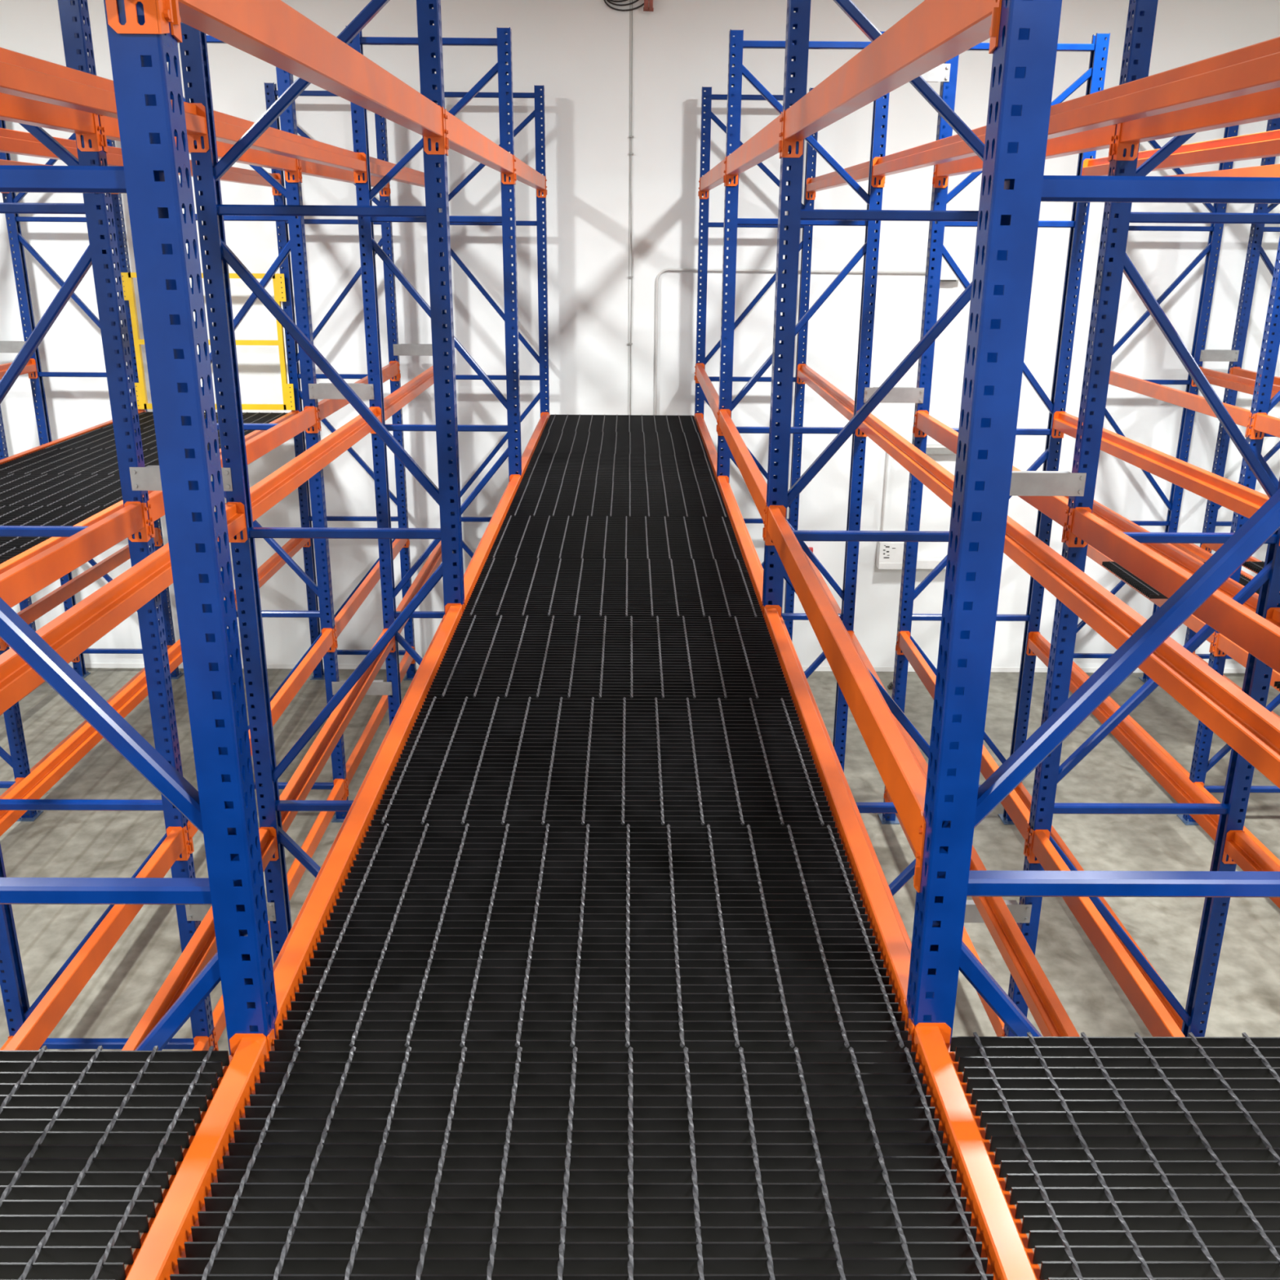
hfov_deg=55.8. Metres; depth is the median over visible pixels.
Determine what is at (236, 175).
crossbar
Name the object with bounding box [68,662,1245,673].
baseboard
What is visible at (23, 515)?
panel
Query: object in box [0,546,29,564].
panel
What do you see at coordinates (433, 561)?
crossbar
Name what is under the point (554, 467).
panel
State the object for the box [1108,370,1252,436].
crossbar
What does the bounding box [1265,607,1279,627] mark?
crossbar
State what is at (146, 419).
panel
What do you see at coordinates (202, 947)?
crossbar
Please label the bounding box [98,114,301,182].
crossbar
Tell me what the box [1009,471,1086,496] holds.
spacer
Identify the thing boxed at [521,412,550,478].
crossbar
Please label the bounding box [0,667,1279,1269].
floor
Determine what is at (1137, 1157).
panel
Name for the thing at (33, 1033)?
crossbar
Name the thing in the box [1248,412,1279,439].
crossbar
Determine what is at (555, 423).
panel
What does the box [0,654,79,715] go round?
crossbar
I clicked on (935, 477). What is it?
crossbar
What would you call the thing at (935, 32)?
crossbar
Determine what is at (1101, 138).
crossbar
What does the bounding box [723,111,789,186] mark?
crossbar
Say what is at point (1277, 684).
panel
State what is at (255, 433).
crossbar
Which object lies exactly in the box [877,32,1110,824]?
frame
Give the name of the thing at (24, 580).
crossbar
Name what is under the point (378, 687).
spacer
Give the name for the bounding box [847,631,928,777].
crossbar
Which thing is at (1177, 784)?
crossbar
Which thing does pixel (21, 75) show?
crossbar
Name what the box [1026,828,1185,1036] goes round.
crossbar
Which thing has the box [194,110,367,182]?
crossbar
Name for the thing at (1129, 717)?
crossbar
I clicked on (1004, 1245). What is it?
crossbar
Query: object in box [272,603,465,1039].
crossbar
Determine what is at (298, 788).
crossbar
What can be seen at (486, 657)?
panel
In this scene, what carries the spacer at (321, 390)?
attached to the frame at (365, 194)
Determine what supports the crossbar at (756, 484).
attached to the frame at (775, 572)
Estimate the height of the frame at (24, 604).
4.999 m
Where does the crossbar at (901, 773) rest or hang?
attached to the frame at (775, 572)
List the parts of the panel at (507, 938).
cross rod, cross rod, cross rod, cross rod, cross rod, cross rod, cross rod, cross rod, cross rod, cross rod, cross rod, cross rod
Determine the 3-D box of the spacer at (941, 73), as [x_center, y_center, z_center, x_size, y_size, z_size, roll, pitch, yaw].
[1.596,-3.266,6.966,0.370,0.094,0.046,0,19,-1]
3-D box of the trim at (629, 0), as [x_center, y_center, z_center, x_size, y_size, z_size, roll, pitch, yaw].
[-0.093,-3.268,10.188,0.006,7.495,0.003,0,19,-1]
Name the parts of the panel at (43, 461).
cross rod, cross rod, cross rod, cross rod, cross rod, cross rod, cross rod, cross rod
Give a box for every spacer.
[0,341,26,352]
[128,465,232,491]
[185,902,275,920]
[308,382,373,399]
[331,680,392,695]
[393,343,432,355]
[863,386,924,403]
[908,63,950,82]
[964,899,1031,923]
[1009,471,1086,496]
[1199,349,1239,361]
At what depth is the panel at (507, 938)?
2.64 m
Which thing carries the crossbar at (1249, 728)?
attached to the frame at (775, 572)
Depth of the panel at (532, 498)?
7.04 m
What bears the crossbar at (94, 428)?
attached to the frame at (13, 224)
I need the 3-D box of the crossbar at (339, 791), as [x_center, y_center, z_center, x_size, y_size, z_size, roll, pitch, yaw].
[-2.061,1.472,7.067,0.084,0.166,2.804,0,19,-1]
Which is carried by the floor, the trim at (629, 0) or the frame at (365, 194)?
the frame at (365, 194)
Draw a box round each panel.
[0,448,208,475]
[0,473,122,506]
[0,505,108,548]
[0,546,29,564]
[0,1045,229,1279]
[44,428,254,449]
[98,411,287,429]
[169,1045,993,1279]
[273,822,911,1052]
[371,696,835,827]
[426,614,791,699]
[462,557,763,617]
[487,515,743,559]
[506,480,728,517]
[521,453,716,482]
[533,431,706,454]
[542,413,699,432]
[950,1031,1279,1279]
[1102,560,1260,599]
[1242,560,1264,573]
[1274,681,1279,690]
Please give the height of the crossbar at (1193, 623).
0.166 m
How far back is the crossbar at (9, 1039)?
5.62 m
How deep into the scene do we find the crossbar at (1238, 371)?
10.05 m
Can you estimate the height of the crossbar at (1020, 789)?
0.166 m
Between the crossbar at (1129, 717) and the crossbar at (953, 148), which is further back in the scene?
the crossbar at (1129, 717)
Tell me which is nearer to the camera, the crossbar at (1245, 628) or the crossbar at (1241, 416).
the crossbar at (1245, 628)
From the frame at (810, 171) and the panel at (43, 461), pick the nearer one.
the panel at (43, 461)
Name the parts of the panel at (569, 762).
cross rod, cross rod, cross rod, cross rod, cross rod, cross rod, cross rod, cross rod, cross rod, cross rod, cross rod, cross rod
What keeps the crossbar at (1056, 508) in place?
attached to the frame at (1141, 15)
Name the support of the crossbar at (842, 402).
attached to the frame at (873, 198)
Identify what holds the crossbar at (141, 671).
attached to the frame at (13, 224)
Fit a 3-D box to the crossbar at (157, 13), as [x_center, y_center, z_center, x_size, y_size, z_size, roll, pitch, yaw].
[-0.719,-0.525,0.437,0.084,0.166,2.803,0,19,-1]
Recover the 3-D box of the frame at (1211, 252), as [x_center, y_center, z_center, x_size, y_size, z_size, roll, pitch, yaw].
[4.305,-1.993,10.418,0.980,4.999,0.150,0,19,-1]
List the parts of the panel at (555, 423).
cross rod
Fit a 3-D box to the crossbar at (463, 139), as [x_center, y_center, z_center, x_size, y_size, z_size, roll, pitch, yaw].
[-0.762,-2.327,5.801,0.084,0.166,2.804,0,19,-1]
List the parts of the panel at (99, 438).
cross rod, cross rod, cross rod, cross rod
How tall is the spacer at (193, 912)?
0.094 m
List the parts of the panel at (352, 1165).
cross rod, cross rod, cross rod, cross rod, cross rod, cross rod, cross rod, cross rod, cross rod, cross rod, cross rod, cross rod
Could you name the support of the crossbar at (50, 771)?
attached to the frame at (99, 254)
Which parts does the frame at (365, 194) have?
post, post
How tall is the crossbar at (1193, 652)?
0.166 m
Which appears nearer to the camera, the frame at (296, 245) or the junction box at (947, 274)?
the frame at (296, 245)
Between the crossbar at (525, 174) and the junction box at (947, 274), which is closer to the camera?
the crossbar at (525, 174)
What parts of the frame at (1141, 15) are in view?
post, post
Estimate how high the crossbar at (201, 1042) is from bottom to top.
0.166 m
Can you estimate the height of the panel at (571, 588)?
0.035 m
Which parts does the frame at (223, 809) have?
post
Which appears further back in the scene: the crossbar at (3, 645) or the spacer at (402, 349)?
the spacer at (402, 349)
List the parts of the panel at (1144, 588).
cross rod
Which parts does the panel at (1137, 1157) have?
cross rod, cross rod, cross rod, cross rod, cross rod, cross rod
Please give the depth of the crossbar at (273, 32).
2.61 m
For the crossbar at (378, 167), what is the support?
attached to the frame at (365, 194)
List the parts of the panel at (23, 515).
cross rod, cross rod, cross rod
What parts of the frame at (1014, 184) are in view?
post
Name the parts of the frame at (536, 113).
post, post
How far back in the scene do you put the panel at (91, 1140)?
2.05 m
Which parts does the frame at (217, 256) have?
post, post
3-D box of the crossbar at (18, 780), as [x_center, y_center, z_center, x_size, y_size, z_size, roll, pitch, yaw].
[-4.246,1.462,7.046,0.084,0.166,2.804,0,19,-1]
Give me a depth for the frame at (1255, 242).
10.18 m
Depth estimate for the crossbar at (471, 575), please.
6.12 m
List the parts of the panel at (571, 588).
cross rod, cross rod, cross rod, cross rod, cross rod, cross rod, cross rod, cross rod, cross rod, cross rod, cross rod, cross rod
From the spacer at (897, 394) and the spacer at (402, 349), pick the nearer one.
the spacer at (897, 394)
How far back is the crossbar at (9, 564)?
5.95 m
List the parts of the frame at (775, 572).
post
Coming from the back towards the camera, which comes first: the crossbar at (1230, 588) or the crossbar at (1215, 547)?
the crossbar at (1215, 547)
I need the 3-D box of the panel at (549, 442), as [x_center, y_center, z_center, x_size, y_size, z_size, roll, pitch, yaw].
[-0.142,-1.450,8.965,1.222,0.035,0.979,0,19,-1]
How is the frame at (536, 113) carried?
on the floor
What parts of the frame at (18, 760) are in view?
plate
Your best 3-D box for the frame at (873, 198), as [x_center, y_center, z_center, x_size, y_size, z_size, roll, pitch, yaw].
[0.959,-1.111,7.712,0.980,4.999,0.150,0,19,-1]
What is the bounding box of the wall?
[0,0,1279,668]
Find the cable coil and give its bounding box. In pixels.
[604,0,653,11]
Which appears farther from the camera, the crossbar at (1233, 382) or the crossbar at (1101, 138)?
the crossbar at (1233, 382)
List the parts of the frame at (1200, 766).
plate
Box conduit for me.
[654,268,925,415]
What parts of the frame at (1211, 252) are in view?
plate, post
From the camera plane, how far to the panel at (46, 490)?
7.18 m
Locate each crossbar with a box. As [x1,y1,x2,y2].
[0,47,208,152]
[0,92,103,151]
[0,128,123,166]
[0,159,118,194]
[0,358,37,379]
[0,409,146,464]
[0,490,154,574]
[0,501,151,608]
[0,502,247,715]
[0,637,7,650]
[0,639,182,836]
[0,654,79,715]
[0,777,24,799]
[0,1035,13,1050]
[3,826,191,1050]
[7,528,162,647]
[30,644,171,773]
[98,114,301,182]
[105,0,173,34]
[121,826,278,1050]
[124,1028,275,1279]
[144,406,319,537]
[170,0,448,154]
[177,160,281,195]
[186,627,336,853]
[192,1034,214,1050]
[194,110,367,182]
[212,778,347,1050]
[219,410,299,454]
[223,537,311,610]
[249,406,382,521]
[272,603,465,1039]
[279,628,395,832]
[298,159,391,195]
[317,360,400,431]
[334,538,409,648]
[345,646,415,795]
[369,156,424,186]
[383,365,433,420]
[395,541,441,633]
[444,108,515,184]
[463,474,522,608]
[509,155,546,197]
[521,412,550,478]
[693,363,724,425]
[693,413,721,479]
[697,157,730,199]
[715,475,763,609]
[716,408,767,541]
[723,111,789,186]
[760,604,911,1031]
[763,505,926,892]
[778,0,1001,157]
[796,364,854,420]
[804,551,841,613]
[805,160,869,199]
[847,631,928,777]
[855,412,954,507]
[871,125,986,186]
[883,787,1008,1036]
[895,631,1030,856]
[905,1017,1040,1279]
[912,410,1073,542]
[932,124,1116,187]
[969,844,1079,1036]
[1003,515,1279,788]
[1014,782,1182,1030]
[1026,631,1219,840]
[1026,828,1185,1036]
[1047,36,1279,139]
[1051,411,1269,518]
[1063,496,1258,613]
[1064,506,1279,673]
[1072,661,1190,778]
[1081,129,1279,175]
[1086,544,1215,653]
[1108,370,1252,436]
[1111,87,1279,160]
[1167,164,1279,177]
[1171,543,1278,604]
[1191,366,1279,399]
[1192,651,1279,718]
[1192,782,1279,867]
[1200,543,1262,573]
[1212,632,1279,692]
[1222,830,1279,908]
[1229,366,1279,385]
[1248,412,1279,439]
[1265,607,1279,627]
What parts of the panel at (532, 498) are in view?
cross rod, cross rod, cross rod, cross rod, cross rod, cross rod, cross rod, cross rod, cross rod, cross rod, cross rod, cross rod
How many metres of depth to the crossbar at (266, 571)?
9.74 m
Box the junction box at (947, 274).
[940,266,962,281]
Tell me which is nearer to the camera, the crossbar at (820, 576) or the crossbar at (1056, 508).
the crossbar at (1056, 508)
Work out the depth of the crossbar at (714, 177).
8.49 m
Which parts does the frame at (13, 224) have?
post, plate, post, plate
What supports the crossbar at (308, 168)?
attached to the frame at (296, 245)
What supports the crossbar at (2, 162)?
attached to the frame at (18, 760)
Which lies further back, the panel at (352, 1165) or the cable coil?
the cable coil
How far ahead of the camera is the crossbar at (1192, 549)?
10.24 m
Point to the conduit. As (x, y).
(665, 269)
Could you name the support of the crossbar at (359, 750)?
attached to the frame at (270, 89)
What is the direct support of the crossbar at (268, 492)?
attached to the frame at (217, 256)
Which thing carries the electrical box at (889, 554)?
attached to the wall
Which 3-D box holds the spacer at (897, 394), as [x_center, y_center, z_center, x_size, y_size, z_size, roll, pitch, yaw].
[1.581,-1.529,7.550,0.370,0.094,0.046,0,19,-1]
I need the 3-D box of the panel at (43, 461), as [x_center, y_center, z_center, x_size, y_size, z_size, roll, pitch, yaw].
[-3.586,-1.182,8.083,1.226,0.035,0.925,0,19,-1]
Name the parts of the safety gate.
post, rail, rail, rail, post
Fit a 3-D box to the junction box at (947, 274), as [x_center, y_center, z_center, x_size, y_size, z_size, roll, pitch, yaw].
[2.576,-3.092,10.217,0.260,0.117,0.090,0,19,-1]
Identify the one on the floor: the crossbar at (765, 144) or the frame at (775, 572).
the frame at (775, 572)
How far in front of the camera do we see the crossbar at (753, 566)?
6.17 m
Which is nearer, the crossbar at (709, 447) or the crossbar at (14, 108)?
the crossbar at (14, 108)
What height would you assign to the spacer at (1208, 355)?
0.094 m
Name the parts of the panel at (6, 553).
cross rod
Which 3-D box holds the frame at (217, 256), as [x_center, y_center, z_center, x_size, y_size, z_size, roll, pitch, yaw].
[-1.200,-0.223,5.016,0.980,4.999,0.150,0,19,-1]
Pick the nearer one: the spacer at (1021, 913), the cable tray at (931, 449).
the spacer at (1021, 913)
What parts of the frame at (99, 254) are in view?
post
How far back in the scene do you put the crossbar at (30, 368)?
10.08 m
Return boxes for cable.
[627,0,633,414]
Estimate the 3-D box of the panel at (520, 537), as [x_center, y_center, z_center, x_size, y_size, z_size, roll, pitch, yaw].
[-0.120,-0.518,6.193,1.222,0.035,0.904,0,19,-1]
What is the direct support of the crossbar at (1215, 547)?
attached to the frame
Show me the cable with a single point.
(631, 135)
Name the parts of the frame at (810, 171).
post, post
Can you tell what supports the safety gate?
attached to the frame at (13, 224)
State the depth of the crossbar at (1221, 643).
7.87 m
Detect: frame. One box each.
[0,0,218,1089]
[0,0,277,1055]
[0,120,183,679]
[0,404,35,631]
[0,646,43,821]
[177,35,348,822]
[179,0,464,964]
[264,82,416,679]
[345,25,521,726]
[435,84,549,557]
[694,86,817,640]
[716,29,889,772]
[762,0,984,896]
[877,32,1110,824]
[906,0,1279,1044]
[1003,0,1279,1036]
[1073,124,1239,683]
[1176,236,1279,825]
[1184,117,1279,658]
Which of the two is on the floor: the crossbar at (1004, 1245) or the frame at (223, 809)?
the frame at (223, 809)
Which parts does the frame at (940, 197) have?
plate, post, plate, post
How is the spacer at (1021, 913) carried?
attached to the frame at (1141, 15)
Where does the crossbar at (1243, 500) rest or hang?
attached to the frame at (1141, 15)
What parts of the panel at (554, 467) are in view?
cross rod, cross rod, cross rod, cross rod, cross rod, cross rod, cross rod, cross rod, cross rod, cross rod, cross rod, cross rod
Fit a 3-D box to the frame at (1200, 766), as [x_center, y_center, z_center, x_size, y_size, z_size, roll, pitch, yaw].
[4.327,-1.094,7.744,0.980,4.999,0.150,0,19,-1]
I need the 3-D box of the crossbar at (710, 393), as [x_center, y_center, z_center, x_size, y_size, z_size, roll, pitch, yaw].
[0.514,-1.825,8.956,0.084,0.166,2.804,0,19,-1]
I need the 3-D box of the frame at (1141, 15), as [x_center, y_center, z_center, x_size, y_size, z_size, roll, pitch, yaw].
[2.218,-0.206,5.049,0.980,4.999,0.150,0,19,-1]
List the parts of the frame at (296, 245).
post, plate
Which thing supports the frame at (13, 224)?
on the floor
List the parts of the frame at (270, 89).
post, plate, post, plate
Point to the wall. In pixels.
(578, 50)
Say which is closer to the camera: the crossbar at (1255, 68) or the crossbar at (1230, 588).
the crossbar at (1255, 68)
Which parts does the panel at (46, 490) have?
cross rod, cross rod, cross rod, cross rod, cross rod, cross rod, cross rod, cross rod, cross rod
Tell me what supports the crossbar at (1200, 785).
attached to the frame at (1200, 766)
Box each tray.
[925,444,955,453]
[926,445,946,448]
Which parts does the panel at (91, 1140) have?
cross rod, cross rod, cross rod, cross rod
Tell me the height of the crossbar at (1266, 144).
0.166 m
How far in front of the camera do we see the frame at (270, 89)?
10.25 m
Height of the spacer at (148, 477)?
0.094 m
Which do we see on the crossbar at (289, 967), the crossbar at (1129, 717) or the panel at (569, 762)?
the panel at (569, 762)
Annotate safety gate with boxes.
[120,272,295,409]
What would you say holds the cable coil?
attached to the wall
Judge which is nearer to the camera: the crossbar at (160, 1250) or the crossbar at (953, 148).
the crossbar at (160, 1250)
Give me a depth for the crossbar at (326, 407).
8.27 m
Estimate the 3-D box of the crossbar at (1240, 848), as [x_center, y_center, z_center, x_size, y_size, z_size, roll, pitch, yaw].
[2.656,1.355,4.100,0.084,0.166,2.784,0,19,-1]
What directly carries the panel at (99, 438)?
on the crossbar at (255, 433)
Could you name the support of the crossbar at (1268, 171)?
attached to the frame at (1200, 766)
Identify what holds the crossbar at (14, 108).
attached to the frame
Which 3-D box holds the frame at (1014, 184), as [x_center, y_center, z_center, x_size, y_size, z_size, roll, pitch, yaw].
[1.002,0.680,2.382,0.980,4.999,0.150,0,19,-1]
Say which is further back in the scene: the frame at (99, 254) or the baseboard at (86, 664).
the baseboard at (86, 664)
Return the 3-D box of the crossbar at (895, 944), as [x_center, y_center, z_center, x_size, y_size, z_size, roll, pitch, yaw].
[0.550,0.367,3.751,0.100,0.166,2.784,0,19,-1]
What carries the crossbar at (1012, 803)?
attached to the frame at (1141, 15)
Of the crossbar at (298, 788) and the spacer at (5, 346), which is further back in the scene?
the spacer at (5, 346)
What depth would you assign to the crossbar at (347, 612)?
8.88 m
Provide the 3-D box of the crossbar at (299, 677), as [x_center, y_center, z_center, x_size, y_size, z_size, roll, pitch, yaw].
[-2.053,0.437,6.719,0.084,0.166,2.804,0,19,-1]
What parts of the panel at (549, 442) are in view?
cross rod, cross rod, cross rod, cross rod, cross rod, cross rod, cross rod, cross rod, cross rod, cross rod, cross rod, cross rod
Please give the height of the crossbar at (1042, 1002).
0.166 m
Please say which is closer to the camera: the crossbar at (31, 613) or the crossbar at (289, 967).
the crossbar at (289, 967)
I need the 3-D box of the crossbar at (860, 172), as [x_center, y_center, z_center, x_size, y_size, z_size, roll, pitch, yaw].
[1.397,-3.215,8.496,0.084,0.166,2.804,0,19,-1]
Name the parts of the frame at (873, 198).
post, post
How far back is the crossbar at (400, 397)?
8.55 m
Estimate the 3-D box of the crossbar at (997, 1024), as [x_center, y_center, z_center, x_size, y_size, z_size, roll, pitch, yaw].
[1.754,1.491,7.104,0.084,0.166,2.804,0,19,-1]
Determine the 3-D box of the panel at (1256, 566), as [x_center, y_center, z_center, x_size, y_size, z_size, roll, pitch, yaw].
[5.318,-0.466,9.283,0.950,0.035,0.951,0,19,-1]
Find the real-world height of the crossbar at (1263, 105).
0.166 m
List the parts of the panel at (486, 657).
cross rod, cross rod, cross rod, cross rod, cross rod, cross rod, cross rod, cross rod, cross rod, cross rod, cross rod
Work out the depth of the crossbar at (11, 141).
5.74 m
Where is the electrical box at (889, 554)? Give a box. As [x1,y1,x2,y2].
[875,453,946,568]
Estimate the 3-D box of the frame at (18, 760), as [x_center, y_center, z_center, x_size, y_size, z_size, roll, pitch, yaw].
[-4.675,-1.138,7.657,0.980,4.999,0.150,0,19,-1]
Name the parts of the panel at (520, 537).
cross rod, cross rod, cross rod, cross rod, cross rod, cross rod, cross rod, cross rod, cross rod, cross rod, cross rod, cross rod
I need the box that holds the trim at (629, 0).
[627,0,630,414]
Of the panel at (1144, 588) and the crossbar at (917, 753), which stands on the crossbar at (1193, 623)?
the panel at (1144, 588)
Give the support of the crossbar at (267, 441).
attached to the frame at (99, 254)
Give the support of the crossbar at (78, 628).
attached to the frame at (217, 256)

